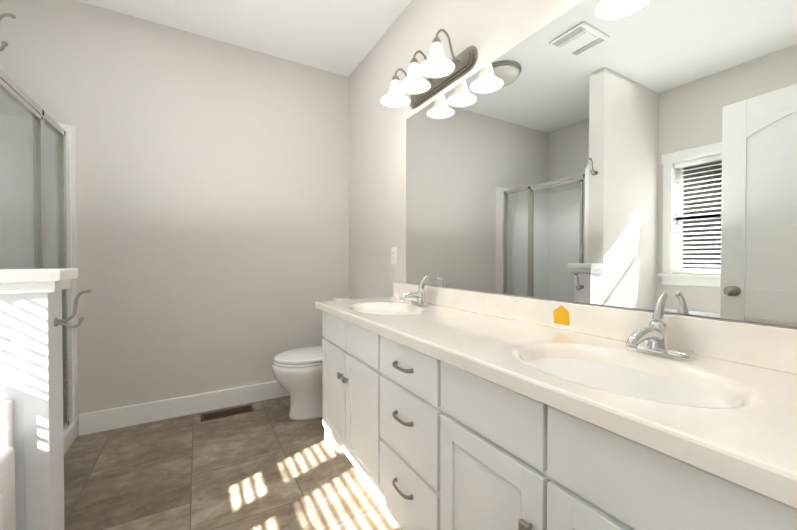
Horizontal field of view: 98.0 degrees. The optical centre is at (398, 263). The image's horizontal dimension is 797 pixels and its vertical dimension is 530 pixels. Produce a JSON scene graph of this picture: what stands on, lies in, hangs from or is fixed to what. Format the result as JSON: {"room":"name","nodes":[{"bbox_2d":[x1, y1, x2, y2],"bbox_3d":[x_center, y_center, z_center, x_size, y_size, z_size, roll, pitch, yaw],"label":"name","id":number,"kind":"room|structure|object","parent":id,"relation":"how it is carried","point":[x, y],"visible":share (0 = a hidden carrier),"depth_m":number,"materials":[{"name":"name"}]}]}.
{"room":"bathroom","nodes":[
{"label":"bathroom","id":0,"kind":"room"},
{"bbox_2d":[0,290,64,529],"bbox_3d":[-1.348,0.584,1.232,0.194,1.035,0.146,0,1,-30],"label":"wall","id":1,"kind":"structure","parent":0,"point":[31,372],"depth_m":1.20,"materials":[{"name":"white paint"}]},
{"bbox_2d":[0,268,77,293],"bbox_3d":[-1.330,0.061,1.236,0.235,0.080,0.210,0,1,-30],"label":"trim","id":2,"kind":"structure","parent":1,"relation":"on","point":[15,281],"depth_m":1.18,"materials":[{"name":"white paint"}]},
{"bbox_2d":[54,289,90,327],"bbox_3d":[-1.220,0.171,1.302,0.102,0.144,0.035,0,1,-30],"label":"hook","id":3,"kind":"object","parent":1,"relation":"attached to","point":[57,321],"visible":1,"depth_m":1.30,"materials":[{"name":"silver metal"}]},
{"bbox_2d":[0,0,348,434],"bbox_3d":[-1.671,-0.284,2.462,3.000,2.740,0.120,0,1,-30],"label":"wall","id":4,"kind":"structure","parent":0,"point":[212,224],"depth_m":2.48,"materials":[{"name":"white paint"}]},
{"bbox_2d":[78,381,288,435],"bbox_3d":[-1.234,1.017,2.653,1.828,0.135,0.016,0,1,-30],"label":"baseboard","id":5,"kind":"structure","parent":4,"relation":"attached to","point":[111,419],"depth_m":2.44,"materials":[{"name":"white paint"}]},
{"bbox_2d":[64,395,401,529],"bbox_3d":[-0.863,1.128,1.087,3.000,0.050,3.340,0,1,-30],"label":"floor","id":6,"kind":"structure","parent":0,"point":[268,464],"depth_m":1.76,"materials":[{"name":"tile"}]},
{"bbox_2d":[0,399,15,529],"bbox_3d":[-1.359,0.791,0.256,1.065,0.645,1.548,0,1,-30],"label":"tub","id":7,"kind":"object","parent":6,"relation":"on","point":[7,490],"visible":1,"depth_m":1.13,"materials":[{"name":"white plastic"}]},
{"bbox_2d":[0,68,77,454],"bbox_3d":[-2.147,0.123,1.480,0.941,1.950,1.106,0,1,-30],"label":"shower","id":8,"kind":"object","parent":6,"relation":"on","point":[37,192],"visible":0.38,"depth_m":1.75,"materials":[{"name":"clear glass"}]},
{"bbox_2d":[201,405,253,421],"bbox_3d":[-1.241,1.082,2.515,0.340,0.007,0.120,0,1,-30],"label":"floor vent","id":9,"kind":"object","parent":6,"relation":"in","point":[226,413],"visible":1,"depth_m":2.51,"materials":[{"name":"brown metal"}]},
{"bbox_2d":[272,296,364,420],"bbox_3d":[-0.551,0.684,2.557,0.728,0.807,0.450,0,1,-30],"label":"toilet","id":10,"kind":"object","parent":6,"relation":"on","point":[297,372],"visible":0.29,"depth_m":2.38,"materials":[{"name":"white ceramic"}]},
{"bbox_2d":[315,282,796,529],"bbox_3d":[0.238,0.620,1.373,0.557,0.960,2.000,0,1,-30],"label":"bathroom vanity","id":11,"kind":"object","parent":6,"relation":"on","point":[481,411],"visible":1,"depth_m":0.86,"materials":[{"name":"painted wood"},{"name":"cultured marble"},{"name":"brushed nickel"}]},
{"bbox_2d":[399,275,431,305],"bbox_3d":[0.086,0.150,1.921,0.193,0.164,0.156,0,1,-30],"label":"faucet","id":12,"kind":"object","parent":11,"relation":"on","point":[419,295],"visible":1,"depth_m":1.92,"materials":[{"name":"silver metal"}]},
{"bbox_2d":[553,306,569,325],"bbox_3d":[0.595,0.188,1.266,0.001,0.070,0.066,0,1,-30],"label":"sticker","id":13,"kind":"object","parent":11,"relation":"attached to","point":[561,314],"visible":1,"depth_m":1.26,"materials":[{"name":"orange"}]},
{"bbox_2d":[625,292,693,359],"bbox_3d":[0.666,0.162,0.922,0.193,0.164,0.156,0,1,-30],"label":"faucet","id":14,"kind":"object","parent":11,"relation":"on","point":[653,333],"visible":1,"depth_m":0.92,"materials":[{"name":"silver metal"}]},
{"bbox_2d":[77,0,411,76],"bbox_3d":[-0.863,-1.661,1.053,3.000,0.050,3.340,0,1,-30],"label":"ceiling","id":15,"kind":"structure","parent":0,"point":[341,37],"depth_m":2.38,"materials":[{"name":"white paint"}]},
{"bbox_2d":[348,0,796,331],"bbox_3d":[0.413,-0.275,1.741,0.120,2.740,3.220,0,1,-30],"label":"wall","id":16,"kind":"structure","parent":0,"point":[491,30],"depth_m":2.37,"materials":[{"name":"white paint"}]},
{"bbox_2d":[391,247,396,263],"bbox_3d":[-0.032,-0.053,2.381,0.008,0.116,0.072,0,1,-30],"label":"outlet","id":17,"kind":"object","parent":16,"relation":"attached to","point":[393,255],"visible":1,"depth_m":2.37,"materials":[{"name":"white plastic"}]},
{"bbox_2d":[380,29,477,108],"bbox_3d":[0.118,-1.041,1.861,0.258,0.200,0.600,0,1,-30],"label":"light","id":18,"kind":"object","parent":16,"relation":"attached to","point":[439,69],"visible":1,"depth_m":1.81,"materials":[{"name":"white glass"}]},
{"bbox_2d":[406,0,796,326],"bbox_3d":[0.540,-0.391,1.391,0.005,1.050,1.950,0,1,-30],"label":"vanity mirror","id":19,"kind":"object","parent":16,"relation":"attached to","point":[639,154],"visible":1,"depth_m":1.09,"materials":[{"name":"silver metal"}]},
{"bbox_3d":[-1.838,-0.265,0.937,0.940,2.740,0.130,0,1,-30],"label":"wall","id":20,"kind":"structure","parent":0,"visible":0},
{"bbox_2d":[0,13,15,50],"bbox_3d":[-1.388,-0.803,1.192,0.102,0.144,0.035,0,1,-30],"label":"hook","id":21,"kind":"object","parent":20,"relation":"attached to","point":[5,43],"visible":1,"depth_m":1.20,"materials":[{"name":"silver metal"}]}
]}

